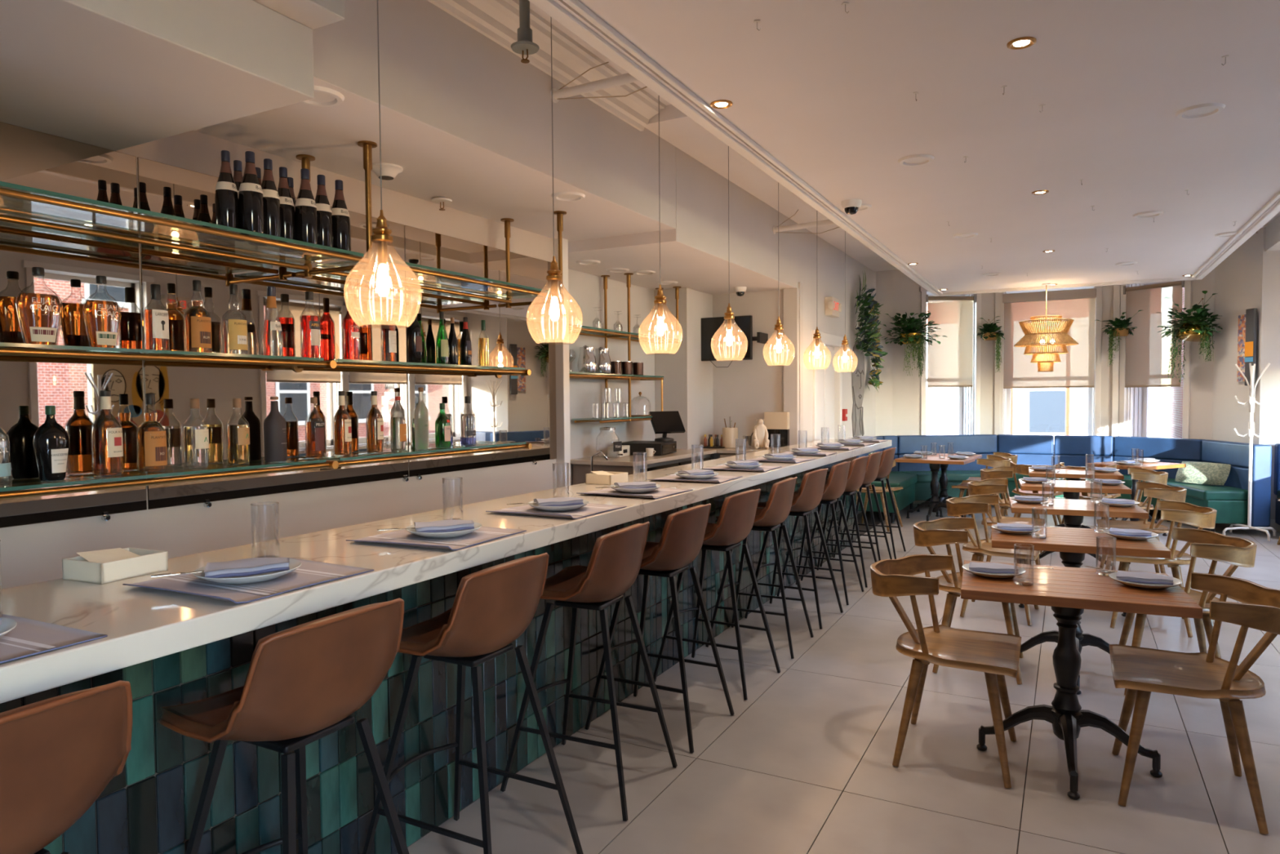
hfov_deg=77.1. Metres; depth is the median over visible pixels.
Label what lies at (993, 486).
dining chair
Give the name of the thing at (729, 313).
pendant lamp
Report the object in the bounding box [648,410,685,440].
screen
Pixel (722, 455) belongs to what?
base cabinet
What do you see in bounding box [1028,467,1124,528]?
dining table
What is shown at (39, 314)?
bottle
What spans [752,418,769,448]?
figurine
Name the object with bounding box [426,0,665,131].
ceiling beam
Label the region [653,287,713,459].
pillar
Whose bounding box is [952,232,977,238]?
ceiling disc
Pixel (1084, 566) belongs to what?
fork
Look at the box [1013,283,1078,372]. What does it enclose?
chandelier
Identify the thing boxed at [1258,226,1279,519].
wall pier
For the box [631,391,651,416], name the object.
cake dome
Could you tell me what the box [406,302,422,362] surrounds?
bottle
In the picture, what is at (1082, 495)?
dining chair
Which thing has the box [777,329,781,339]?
socket
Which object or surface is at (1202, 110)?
ceiling disc
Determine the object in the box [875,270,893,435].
wall
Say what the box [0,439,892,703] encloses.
countertop
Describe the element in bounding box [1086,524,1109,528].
fork
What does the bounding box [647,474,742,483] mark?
placemat
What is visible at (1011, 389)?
post
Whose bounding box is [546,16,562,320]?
pendant lamp
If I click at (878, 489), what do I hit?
dining chair
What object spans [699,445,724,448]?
tray
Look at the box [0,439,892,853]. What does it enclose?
bar counter
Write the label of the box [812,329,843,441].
door
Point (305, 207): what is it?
bottle
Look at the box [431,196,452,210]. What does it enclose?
sprinkler
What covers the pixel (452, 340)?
bottle
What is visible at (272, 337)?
bottle
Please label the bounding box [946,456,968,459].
plate
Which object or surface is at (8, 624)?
plate
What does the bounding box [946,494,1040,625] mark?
dining chair
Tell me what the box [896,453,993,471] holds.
cushion
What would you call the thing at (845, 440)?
napkin
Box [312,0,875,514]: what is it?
wall
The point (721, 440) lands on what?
condiment bottle
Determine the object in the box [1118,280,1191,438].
window
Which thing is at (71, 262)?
wall mirror
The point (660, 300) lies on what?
pendant lamp
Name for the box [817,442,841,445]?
napkin
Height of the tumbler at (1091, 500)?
0.157 m
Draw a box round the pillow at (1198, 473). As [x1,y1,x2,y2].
[1175,461,1231,484]
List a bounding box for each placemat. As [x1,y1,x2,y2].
[0,613,107,663]
[122,556,373,603]
[346,526,526,550]
[485,502,626,519]
[577,487,692,498]
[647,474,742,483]
[700,464,782,471]
[739,457,815,462]
[782,451,836,456]
[810,445,858,450]
[838,442,876,445]
[863,440,888,442]
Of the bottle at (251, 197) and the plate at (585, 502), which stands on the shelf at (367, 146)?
the bottle at (251, 197)
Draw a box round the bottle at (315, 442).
[304,397,324,457]
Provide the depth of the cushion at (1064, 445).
10.57 m
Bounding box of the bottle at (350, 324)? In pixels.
[342,295,359,359]
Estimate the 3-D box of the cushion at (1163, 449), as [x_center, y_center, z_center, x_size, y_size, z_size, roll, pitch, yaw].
[6.424,0.260,9.970,0.105,0.255,1.101,-2,2,-27]
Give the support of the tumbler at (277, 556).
on the placemat at (309, 573)
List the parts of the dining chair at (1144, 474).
seat, post, rail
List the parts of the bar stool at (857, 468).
leg, leg, rail, rail, seat, leg, leg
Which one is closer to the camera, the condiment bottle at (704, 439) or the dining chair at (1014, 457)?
the condiment bottle at (704, 439)
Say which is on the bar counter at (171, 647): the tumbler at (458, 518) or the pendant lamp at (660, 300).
the tumbler at (458, 518)
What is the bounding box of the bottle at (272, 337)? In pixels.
[262,286,284,355]
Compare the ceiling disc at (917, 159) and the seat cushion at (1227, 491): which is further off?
the seat cushion at (1227, 491)
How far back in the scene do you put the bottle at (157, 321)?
3.13 m
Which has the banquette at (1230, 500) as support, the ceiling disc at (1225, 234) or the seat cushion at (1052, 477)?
the seat cushion at (1052, 477)
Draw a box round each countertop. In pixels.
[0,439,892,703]
[570,440,777,466]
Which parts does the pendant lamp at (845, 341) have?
cord, bulb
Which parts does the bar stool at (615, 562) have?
leg, foot rail, rail, leg, seat, rail, leg, leg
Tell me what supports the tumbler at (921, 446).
on the dining table at (935, 462)
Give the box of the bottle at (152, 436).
[136,393,167,472]
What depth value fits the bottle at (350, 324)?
3.98 m
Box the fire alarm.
[842,408,848,421]
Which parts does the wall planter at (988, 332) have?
pot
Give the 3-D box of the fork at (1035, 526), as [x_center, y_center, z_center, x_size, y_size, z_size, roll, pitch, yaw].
[2.207,0.548,4.392,0.180,0.010,0.022,0,2,13]
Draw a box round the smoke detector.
[371,162,402,180]
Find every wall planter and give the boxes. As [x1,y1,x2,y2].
[880,311,946,377]
[977,315,1004,373]
[1093,310,1142,366]
[1156,290,1222,382]
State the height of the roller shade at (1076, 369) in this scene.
1.297 m
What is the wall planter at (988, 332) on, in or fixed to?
attached to the wall at (906, 398)
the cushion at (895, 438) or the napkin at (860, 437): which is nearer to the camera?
the napkin at (860, 437)
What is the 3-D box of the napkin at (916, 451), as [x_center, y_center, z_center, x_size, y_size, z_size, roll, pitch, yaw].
[3.626,0.323,10.276,0.188,0.031,0.137,1,3,34]
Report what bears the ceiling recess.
attached to the crown molding at (532, 6)
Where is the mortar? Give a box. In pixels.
[742,431,753,448]
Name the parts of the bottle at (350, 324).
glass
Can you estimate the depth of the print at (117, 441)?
2.98 m
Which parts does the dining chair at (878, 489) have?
leg, seat, leg, rail, leg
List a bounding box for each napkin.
[204,557,289,580]
[413,520,474,532]
[533,497,583,506]
[613,481,656,488]
[677,469,714,475]
[726,460,759,465]
[764,453,793,458]
[791,447,817,451]
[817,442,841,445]
[838,439,861,441]
[853,435,873,438]
[903,453,922,456]
[914,450,932,453]
[947,454,966,457]
[955,451,973,453]
[968,561,1018,573]
[996,522,1035,530]
[1014,494,1044,500]
[1022,476,1047,480]
[1031,465,1053,469]
[1093,466,1116,470]
[1094,478,1121,482]
[1102,497,1134,503]
[1108,527,1151,536]
[1115,570,1173,585]
[1116,460,1135,462]
[1137,457,1155,460]
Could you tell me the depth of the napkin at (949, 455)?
9.49 m
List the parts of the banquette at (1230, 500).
seat, leg, seat, seat, seat, seat, seat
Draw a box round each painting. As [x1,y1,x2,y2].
[1236,314,1245,381]
[1244,307,1257,385]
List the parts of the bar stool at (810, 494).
leg, foot rail, leg, rail, seat, rail, leg, leg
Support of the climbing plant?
attached to the wall at (437, 70)
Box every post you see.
[1010,388,1013,434]
[1065,387,1070,435]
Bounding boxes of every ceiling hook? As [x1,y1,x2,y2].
[753,20,760,30]
[841,1,849,13]
[1221,54,1229,65]
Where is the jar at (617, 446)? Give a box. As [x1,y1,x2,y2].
[595,426,622,456]
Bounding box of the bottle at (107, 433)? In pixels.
[90,390,123,475]
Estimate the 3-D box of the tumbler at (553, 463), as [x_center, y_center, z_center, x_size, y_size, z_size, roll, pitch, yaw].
[-0.347,0.242,3.524,0.073,0.167,0.073,1,2,28]
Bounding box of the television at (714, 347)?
[701,315,768,367]
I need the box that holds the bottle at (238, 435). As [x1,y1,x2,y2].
[226,398,249,465]
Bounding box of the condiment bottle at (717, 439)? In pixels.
[715,434,719,446]
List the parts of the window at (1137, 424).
frame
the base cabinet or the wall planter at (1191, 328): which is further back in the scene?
the wall planter at (1191, 328)
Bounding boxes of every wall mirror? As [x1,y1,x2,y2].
[0,121,146,528]
[137,156,408,509]
[404,225,556,476]
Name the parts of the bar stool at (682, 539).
leg, foot rail, rail, leg, seat, rail, leg, leg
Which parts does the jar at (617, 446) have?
lid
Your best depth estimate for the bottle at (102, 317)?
2.95 m
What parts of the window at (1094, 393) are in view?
frame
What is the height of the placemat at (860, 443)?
0.020 m
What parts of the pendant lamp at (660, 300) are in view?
cord, bulb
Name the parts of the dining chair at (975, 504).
post, leg, rail, leg, seat, leg, leg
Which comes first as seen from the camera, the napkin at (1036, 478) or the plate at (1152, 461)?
the napkin at (1036, 478)
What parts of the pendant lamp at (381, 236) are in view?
cord, bulb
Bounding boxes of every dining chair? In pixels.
[856,460,902,531]
[870,554,1021,787]
[913,517,1023,684]
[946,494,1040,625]
[951,455,1011,528]
[962,452,1017,516]
[967,478,1045,564]
[980,466,1042,553]
[1009,460,1064,525]
[1059,462,1120,524]
[1096,481,1186,573]
[1101,467,1168,520]
[1107,499,1217,636]
[1108,572,1279,834]
[1119,527,1257,695]
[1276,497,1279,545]
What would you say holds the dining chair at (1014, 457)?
on the floor
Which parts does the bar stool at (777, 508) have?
leg, foot rail, leg, rail, seat, rail, leg, leg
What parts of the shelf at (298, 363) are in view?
glass shelf, rail, bracket arm, glass shelf, rail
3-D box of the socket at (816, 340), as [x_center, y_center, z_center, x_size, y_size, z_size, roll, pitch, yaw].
[1.539,-0.734,6.978,0.032,0.068,0.032,1,2,32]
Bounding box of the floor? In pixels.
[407,503,1279,853]
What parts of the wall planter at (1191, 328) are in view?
pot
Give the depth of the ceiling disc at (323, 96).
3.02 m
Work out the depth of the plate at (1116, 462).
8.51 m
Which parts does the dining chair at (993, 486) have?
rail, leg, post, seat, leg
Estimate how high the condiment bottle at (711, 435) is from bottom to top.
0.118 m
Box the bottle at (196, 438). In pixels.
[182,398,208,468]
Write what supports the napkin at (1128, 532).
on the plate at (1153, 535)
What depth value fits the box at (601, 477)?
4.21 m
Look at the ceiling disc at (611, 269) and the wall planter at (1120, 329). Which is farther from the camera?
the wall planter at (1120, 329)
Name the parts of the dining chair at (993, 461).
leg, seat, leg, leg, rail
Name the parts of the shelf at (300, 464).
glass shelf, rail, glass shelf, rail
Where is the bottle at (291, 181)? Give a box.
[280,177,300,252]
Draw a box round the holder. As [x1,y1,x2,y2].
[607,444,630,457]
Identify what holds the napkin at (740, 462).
on the plate at (734, 466)
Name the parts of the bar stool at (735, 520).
leg, foot rail, leg, rail, seat, rail, leg, leg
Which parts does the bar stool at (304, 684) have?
leg, foot rail, leg, seat, leg, leg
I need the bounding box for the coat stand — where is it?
[1222,363,1275,541]
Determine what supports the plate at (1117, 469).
on the dining table at (1072, 474)
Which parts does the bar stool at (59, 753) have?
seat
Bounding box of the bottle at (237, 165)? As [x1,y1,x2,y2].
[228,160,247,241]
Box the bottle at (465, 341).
[460,316,471,364]
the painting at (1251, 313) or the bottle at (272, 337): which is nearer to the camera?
the bottle at (272, 337)
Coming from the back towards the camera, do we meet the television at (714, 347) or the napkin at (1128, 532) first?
the television at (714, 347)
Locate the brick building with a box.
[1169,287,1184,438]
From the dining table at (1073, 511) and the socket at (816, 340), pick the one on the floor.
the dining table at (1073, 511)
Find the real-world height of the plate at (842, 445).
0.026 m
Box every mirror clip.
[101,511,111,520]
[203,499,212,507]
[402,475,408,481]
[416,473,422,479]
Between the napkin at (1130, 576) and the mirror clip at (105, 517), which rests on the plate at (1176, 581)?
the napkin at (1130, 576)
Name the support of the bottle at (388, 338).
on the shelf at (298, 363)
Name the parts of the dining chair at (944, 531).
post, leg, rail, seat, leg, leg, leg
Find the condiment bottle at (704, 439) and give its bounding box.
[703,434,706,446]
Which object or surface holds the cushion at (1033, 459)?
on the banquette at (1230, 500)
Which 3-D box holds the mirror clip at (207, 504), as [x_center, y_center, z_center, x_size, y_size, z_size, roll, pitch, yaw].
[-1.850,0.328,3.438,0.026,0.034,0.024,1,2,28]
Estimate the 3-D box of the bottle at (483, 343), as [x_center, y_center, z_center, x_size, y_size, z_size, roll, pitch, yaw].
[-0.957,-0.509,4.917,0.070,0.288,0.068,0,2,22]
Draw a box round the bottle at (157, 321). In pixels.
[143,284,169,350]
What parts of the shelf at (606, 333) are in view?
rail, hanger post, glass shelf, rail, rail, glass shelf, rail, glass shelf, rail, rail, hanger post, post, hanger post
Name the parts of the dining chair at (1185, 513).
leg, seat, leg, rail, post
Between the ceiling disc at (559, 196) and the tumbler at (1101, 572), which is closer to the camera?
the tumbler at (1101, 572)
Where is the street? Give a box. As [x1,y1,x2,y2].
[1160,422,1170,437]
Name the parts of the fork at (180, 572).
handle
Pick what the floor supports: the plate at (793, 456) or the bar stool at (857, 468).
the bar stool at (857, 468)
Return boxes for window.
[919,286,981,435]
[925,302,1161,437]
[1000,285,1102,455]
[1029,390,1065,432]
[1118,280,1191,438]
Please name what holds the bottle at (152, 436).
on the shelf at (300, 464)
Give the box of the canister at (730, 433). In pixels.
[722,416,737,448]
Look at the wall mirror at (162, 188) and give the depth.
3.64 m
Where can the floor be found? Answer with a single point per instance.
(802, 764)
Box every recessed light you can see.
[710,99,733,109]
[907,262,918,265]
[1006,36,1036,49]
[1031,190,1048,195]
[1042,249,1054,253]
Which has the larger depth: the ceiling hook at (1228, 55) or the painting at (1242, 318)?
the painting at (1242, 318)
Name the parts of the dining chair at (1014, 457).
seat, rail, leg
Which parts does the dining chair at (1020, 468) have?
rail, seat, leg, leg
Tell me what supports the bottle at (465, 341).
on the shelf at (298, 363)
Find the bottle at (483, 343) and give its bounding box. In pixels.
[477,320,489,365]
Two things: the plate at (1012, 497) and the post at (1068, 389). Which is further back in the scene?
the post at (1068, 389)
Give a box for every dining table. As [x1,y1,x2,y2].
[894,456,975,520]
[911,453,982,516]
[960,560,1202,799]
[991,523,1171,694]
[1008,497,1148,623]
[1018,479,1131,569]
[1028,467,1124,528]
[1086,460,1186,536]
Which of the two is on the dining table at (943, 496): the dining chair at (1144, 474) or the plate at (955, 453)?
the plate at (955, 453)
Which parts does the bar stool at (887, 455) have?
leg, leg, rail, rail, seat, leg, leg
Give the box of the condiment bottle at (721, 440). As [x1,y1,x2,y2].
[720,434,722,446]
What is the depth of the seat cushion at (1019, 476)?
10.52 m
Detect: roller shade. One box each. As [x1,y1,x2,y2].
[925,293,976,387]
[1002,288,1096,388]
[1123,280,1184,387]
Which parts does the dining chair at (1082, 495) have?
post, rail, seat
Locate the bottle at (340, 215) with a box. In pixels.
[331,179,351,254]
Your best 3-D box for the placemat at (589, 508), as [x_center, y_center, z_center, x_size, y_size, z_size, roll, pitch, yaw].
[-0.330,0.326,3.237,0.402,0.020,0.414,1,2,29]
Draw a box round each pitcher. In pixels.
[577,345,596,373]
[595,346,611,373]
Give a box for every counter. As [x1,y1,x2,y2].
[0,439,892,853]
[573,453,711,484]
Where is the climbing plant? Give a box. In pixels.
[851,270,888,436]
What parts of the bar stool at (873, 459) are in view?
leg, leg, rail, rail, seat, leg, leg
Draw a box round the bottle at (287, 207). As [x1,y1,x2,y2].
[277,166,295,244]
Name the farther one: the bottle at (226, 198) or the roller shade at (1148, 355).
the roller shade at (1148, 355)
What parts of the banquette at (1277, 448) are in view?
seat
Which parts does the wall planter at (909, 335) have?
pot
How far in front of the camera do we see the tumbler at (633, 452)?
4.17 m
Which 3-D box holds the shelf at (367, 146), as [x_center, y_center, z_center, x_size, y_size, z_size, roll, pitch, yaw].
[-1.860,-0.947,2.825,0.517,0.560,5.092,1,2,28]
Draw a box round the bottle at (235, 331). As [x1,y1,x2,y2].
[222,284,248,354]
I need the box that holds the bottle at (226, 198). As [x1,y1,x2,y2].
[214,150,239,233]
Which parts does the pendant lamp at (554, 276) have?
cord, bulb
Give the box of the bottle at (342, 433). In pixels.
[333,391,351,456]
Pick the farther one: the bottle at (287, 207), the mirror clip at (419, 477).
the mirror clip at (419, 477)
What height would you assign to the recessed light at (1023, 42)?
0.008 m
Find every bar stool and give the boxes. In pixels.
[0,680,132,853]
[156,598,408,853]
[362,552,583,853]
[500,521,677,820]
[584,503,733,752]
[653,488,780,699]
[705,476,813,658]
[744,467,843,629]
[777,461,863,604]
[800,455,876,587]
[819,450,892,566]
[840,447,906,559]
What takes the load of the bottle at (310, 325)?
on the shelf at (298, 363)
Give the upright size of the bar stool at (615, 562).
1.014 m
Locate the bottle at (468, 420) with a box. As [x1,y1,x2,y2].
[460,395,475,444]
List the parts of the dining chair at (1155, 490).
leg, leg, seat, leg, post, leg, rail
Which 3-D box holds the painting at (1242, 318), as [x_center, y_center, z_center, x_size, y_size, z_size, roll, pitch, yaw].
[6.728,-0.879,8.941,0.030,0.740,0.170,0,2,2]
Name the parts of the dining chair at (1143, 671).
leg, leg, seat, leg, rail, leg, post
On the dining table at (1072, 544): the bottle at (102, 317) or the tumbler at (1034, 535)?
the tumbler at (1034, 535)
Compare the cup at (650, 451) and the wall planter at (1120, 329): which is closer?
the cup at (650, 451)
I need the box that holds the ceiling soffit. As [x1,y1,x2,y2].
[0,0,344,151]
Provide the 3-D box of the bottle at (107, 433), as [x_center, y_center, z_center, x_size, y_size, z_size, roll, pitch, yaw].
[-1.988,0.022,2.994,0.100,0.316,0.098,0,2,11]
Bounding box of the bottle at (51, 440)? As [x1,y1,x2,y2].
[32,405,70,480]
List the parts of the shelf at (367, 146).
rail, rail, hanger post, hanger post, rail, rail, hanger post, hanger post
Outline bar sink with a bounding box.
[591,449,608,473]
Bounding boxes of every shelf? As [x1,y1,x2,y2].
[0,140,566,308]
[0,342,531,377]
[0,440,532,500]
[568,272,681,422]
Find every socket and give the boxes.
[377,241,387,264]
[551,280,558,297]
[657,303,663,316]
[726,319,731,329]
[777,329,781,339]
[815,338,818,346]
[843,344,846,351]
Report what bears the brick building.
on the street
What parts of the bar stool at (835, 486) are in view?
leg, foot rail, leg, rail, rail, seat, leg, leg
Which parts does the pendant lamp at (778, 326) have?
cord, bulb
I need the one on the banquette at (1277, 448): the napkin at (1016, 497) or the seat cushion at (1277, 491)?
the seat cushion at (1277, 491)
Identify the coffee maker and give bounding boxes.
[764,411,789,447]
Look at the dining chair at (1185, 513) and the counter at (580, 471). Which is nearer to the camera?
the dining chair at (1185, 513)
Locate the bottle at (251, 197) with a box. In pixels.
[238,151,264,236]
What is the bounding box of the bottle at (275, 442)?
[263,396,287,462]
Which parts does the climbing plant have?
crown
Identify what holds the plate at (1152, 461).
on the dining table at (1155, 465)
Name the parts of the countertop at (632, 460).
cash drawer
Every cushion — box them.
[871,472,917,492]
[882,435,897,453]
[890,471,917,482]
[891,453,897,471]
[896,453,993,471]
[897,434,997,453]
[900,470,981,482]
[996,434,1053,453]
[1006,473,1052,481]
[1009,453,1053,465]
[1052,477,1094,479]
[1053,435,1114,455]
[1053,454,1114,466]
[1113,435,1205,461]
[1113,455,1202,478]
[1116,474,1175,487]
[1166,481,1248,500]
[1201,439,1261,467]
[1202,461,1248,489]
[1273,443,1279,494]
[1276,489,1279,499]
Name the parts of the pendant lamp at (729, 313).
cord, bulb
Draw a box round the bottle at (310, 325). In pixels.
[299,291,320,357]
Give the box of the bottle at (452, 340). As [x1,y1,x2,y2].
[448,317,457,364]
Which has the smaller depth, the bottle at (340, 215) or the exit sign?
the bottle at (340, 215)
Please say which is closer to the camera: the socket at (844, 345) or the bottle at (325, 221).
the bottle at (325, 221)
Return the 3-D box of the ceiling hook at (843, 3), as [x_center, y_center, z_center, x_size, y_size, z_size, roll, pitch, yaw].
[0.681,-1.386,2.660,0.024,0.033,0.016,-1,2,-12]
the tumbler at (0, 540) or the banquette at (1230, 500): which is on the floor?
the banquette at (1230, 500)
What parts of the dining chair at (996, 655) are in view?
post, leg, rail, leg, seat, leg, leg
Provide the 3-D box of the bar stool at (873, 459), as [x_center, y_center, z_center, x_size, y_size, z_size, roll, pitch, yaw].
[1.924,0.719,7.125,0.538,1.014,0.470,1,2,28]
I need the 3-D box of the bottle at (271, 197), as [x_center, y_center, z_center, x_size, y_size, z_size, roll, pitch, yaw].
[-1.475,-0.905,3.193,0.084,0.312,0.084,-1,2,-11]
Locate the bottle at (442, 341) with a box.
[435,311,448,364]
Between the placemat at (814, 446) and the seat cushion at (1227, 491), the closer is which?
the placemat at (814, 446)
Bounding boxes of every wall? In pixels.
[0,123,556,589]
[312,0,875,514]
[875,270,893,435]
[892,269,995,503]
[1003,284,1113,453]
[1118,267,1215,513]
[1212,227,1262,529]
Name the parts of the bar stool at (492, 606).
leg, foot rail, rail, leg, seat, leg, rail, leg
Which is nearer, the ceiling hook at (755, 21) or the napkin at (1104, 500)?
the ceiling hook at (755, 21)
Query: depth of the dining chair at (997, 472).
7.70 m
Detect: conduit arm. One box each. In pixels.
[550,62,647,102]
[773,209,839,234]
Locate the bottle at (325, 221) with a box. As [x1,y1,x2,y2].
[314,174,333,251]
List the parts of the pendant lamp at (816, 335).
bulb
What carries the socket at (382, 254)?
attached to the pendant lamp at (381, 236)
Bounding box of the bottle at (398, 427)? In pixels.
[390,396,406,451]
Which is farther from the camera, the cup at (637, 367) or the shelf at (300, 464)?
the cup at (637, 367)
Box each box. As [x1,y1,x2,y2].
[62,546,168,584]
[585,471,627,484]
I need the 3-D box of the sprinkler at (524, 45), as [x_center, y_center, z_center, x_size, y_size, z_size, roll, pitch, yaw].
[-0.453,-1.663,3.148,0.112,0.456,0.111,1,2,28]
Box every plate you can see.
[0,617,17,636]
[193,558,301,584]
[405,521,482,537]
[528,499,589,511]
[609,484,661,493]
[675,471,719,479]
[724,462,763,468]
[761,455,796,460]
[790,449,821,453]
[815,444,844,448]
[836,440,863,444]
[852,437,876,440]
[902,455,924,457]
[913,452,933,454]
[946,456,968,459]
[955,453,975,455]
[962,563,1026,577]
[991,524,1040,533]
[1009,496,1048,503]
[1019,478,1050,483]
[1028,466,1056,471]
[1090,468,1119,472]
[1091,480,1124,484]
[1097,499,1139,506]
[1103,528,1158,540]
[1109,571,1182,589]
[1113,461,1140,465]
[1133,458,1159,462]
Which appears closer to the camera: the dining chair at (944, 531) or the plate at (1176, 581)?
the plate at (1176, 581)
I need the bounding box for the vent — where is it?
[378,175,393,180]
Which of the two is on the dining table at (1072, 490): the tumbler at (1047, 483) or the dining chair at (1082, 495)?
the tumbler at (1047, 483)
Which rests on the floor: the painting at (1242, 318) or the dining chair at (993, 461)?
the dining chair at (993, 461)
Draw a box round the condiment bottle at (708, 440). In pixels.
[707,434,710,446]
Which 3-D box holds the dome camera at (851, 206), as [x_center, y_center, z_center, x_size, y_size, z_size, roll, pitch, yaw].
[1.413,-1.463,5.370,0.136,0.087,0.136,1,2,28]
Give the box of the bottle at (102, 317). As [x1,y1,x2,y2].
[82,275,121,347]
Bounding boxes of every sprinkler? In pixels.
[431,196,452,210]
[511,0,539,63]
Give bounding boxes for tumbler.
[0,539,3,617]
[250,501,279,557]
[442,476,463,519]
[552,462,568,497]
[591,403,599,418]
[604,387,611,403]
[632,452,647,481]
[735,438,746,461]
[920,445,927,458]
[1013,543,1034,585]
[1031,506,1047,538]
[1041,481,1053,506]
[1045,465,1055,484]
[1051,455,1059,472]
[1084,463,1093,482]
[1089,479,1102,502]
[1093,502,1109,533]
[1095,535,1116,576]
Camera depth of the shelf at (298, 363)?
3.28 m
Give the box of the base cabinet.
[720,453,741,457]
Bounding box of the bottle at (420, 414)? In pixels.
[413,387,429,448]
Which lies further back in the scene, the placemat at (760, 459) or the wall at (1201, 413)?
the wall at (1201, 413)
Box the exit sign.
[824,296,842,317]
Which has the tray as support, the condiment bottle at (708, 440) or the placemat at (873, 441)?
the condiment bottle at (708, 440)
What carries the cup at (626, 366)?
on the shelf at (606, 333)
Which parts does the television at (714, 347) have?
swing arm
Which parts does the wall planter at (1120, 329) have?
pot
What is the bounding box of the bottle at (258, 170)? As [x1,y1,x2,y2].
[248,167,267,245]
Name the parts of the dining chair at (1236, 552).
leg, leg, seat, leg, leg, rail, post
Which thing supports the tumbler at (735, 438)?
on the bar counter at (171, 647)
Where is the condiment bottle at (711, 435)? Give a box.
[710,434,713,446]
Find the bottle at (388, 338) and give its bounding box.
[380,298,396,361]
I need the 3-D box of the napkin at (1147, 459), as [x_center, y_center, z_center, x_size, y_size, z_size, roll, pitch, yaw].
[5.599,0.358,8.867,0.188,0.031,0.137,-2,2,-27]
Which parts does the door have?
panel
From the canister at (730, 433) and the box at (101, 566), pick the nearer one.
the box at (101, 566)
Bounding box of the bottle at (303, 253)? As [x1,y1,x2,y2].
[298,251,317,255]
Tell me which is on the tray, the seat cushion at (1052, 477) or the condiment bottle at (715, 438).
the condiment bottle at (715, 438)
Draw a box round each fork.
[150,570,204,577]
[377,527,415,530]
[506,502,537,504]
[595,486,618,488]
[1017,567,1053,568]
[1035,526,1062,527]
[1084,565,1117,572]
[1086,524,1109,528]
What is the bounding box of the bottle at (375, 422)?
[365,391,383,453]
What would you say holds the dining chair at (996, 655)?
on the floor
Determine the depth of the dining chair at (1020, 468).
8.49 m
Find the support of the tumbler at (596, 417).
on the shelf at (606, 333)
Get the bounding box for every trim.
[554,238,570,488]
[783,288,799,445]
[994,284,1119,456]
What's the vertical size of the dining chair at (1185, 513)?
0.786 m
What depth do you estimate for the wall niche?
7.71 m
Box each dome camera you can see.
[733,286,746,296]
[840,199,862,214]
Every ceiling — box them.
[193,76,796,294]
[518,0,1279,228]
[528,0,1279,296]
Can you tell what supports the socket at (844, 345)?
attached to the pendant lamp at (845, 341)
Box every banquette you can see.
[856,434,1271,532]
[1273,443,1279,524]
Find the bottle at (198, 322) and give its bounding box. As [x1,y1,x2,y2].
[184,280,212,352]
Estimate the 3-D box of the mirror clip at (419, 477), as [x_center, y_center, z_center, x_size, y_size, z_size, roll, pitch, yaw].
[-1.252,0.283,4.556,0.026,0.034,0.024,1,2,28]
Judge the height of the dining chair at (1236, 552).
0.786 m
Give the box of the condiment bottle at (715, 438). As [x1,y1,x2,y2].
[714,434,716,446]
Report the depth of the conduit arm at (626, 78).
4.04 m
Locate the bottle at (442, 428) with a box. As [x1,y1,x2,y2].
[435,403,450,447]
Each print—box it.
[114,436,121,445]
[160,320,164,330]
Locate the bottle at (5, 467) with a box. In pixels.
[0,427,11,484]
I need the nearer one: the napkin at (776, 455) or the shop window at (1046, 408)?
the napkin at (776, 455)
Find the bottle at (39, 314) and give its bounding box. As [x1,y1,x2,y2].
[14,266,62,345]
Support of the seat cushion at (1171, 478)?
on the banquette at (1230, 500)
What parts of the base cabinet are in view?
door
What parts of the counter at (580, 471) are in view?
door, door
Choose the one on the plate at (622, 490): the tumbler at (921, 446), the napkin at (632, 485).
the napkin at (632, 485)
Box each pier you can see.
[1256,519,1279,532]
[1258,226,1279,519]
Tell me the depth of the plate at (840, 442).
7.41 m
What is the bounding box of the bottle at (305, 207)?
[294,168,318,248]
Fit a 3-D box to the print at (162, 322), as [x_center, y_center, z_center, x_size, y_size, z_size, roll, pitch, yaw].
[-1.867,-0.398,3.145,0.001,0.038,0.017,0,2,20]
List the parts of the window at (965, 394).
frame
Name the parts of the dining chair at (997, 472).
rail, seat, leg, leg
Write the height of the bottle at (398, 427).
0.290 m
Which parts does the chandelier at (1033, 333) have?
cord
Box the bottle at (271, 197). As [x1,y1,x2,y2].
[258,158,281,240]
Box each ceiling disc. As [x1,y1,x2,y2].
[300,85,344,106]
[551,191,585,201]
[575,259,600,265]
[606,267,629,272]
[633,270,655,275]
[657,280,677,284]
[857,203,871,211]
[897,154,934,166]
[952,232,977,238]
[982,272,1000,276]
[1115,261,1137,266]
[1133,210,1164,217]
[1174,102,1225,119]
[1213,231,1242,237]
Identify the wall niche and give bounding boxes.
[568,268,803,485]
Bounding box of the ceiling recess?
[644,104,897,271]
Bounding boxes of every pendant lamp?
[370,0,393,297]
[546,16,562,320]
[653,95,666,336]
[724,146,734,346]
[773,182,783,352]
[813,326,821,358]
[841,231,848,362]
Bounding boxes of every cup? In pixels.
[610,360,621,373]
[621,361,631,374]
[632,362,643,375]
[645,448,655,456]

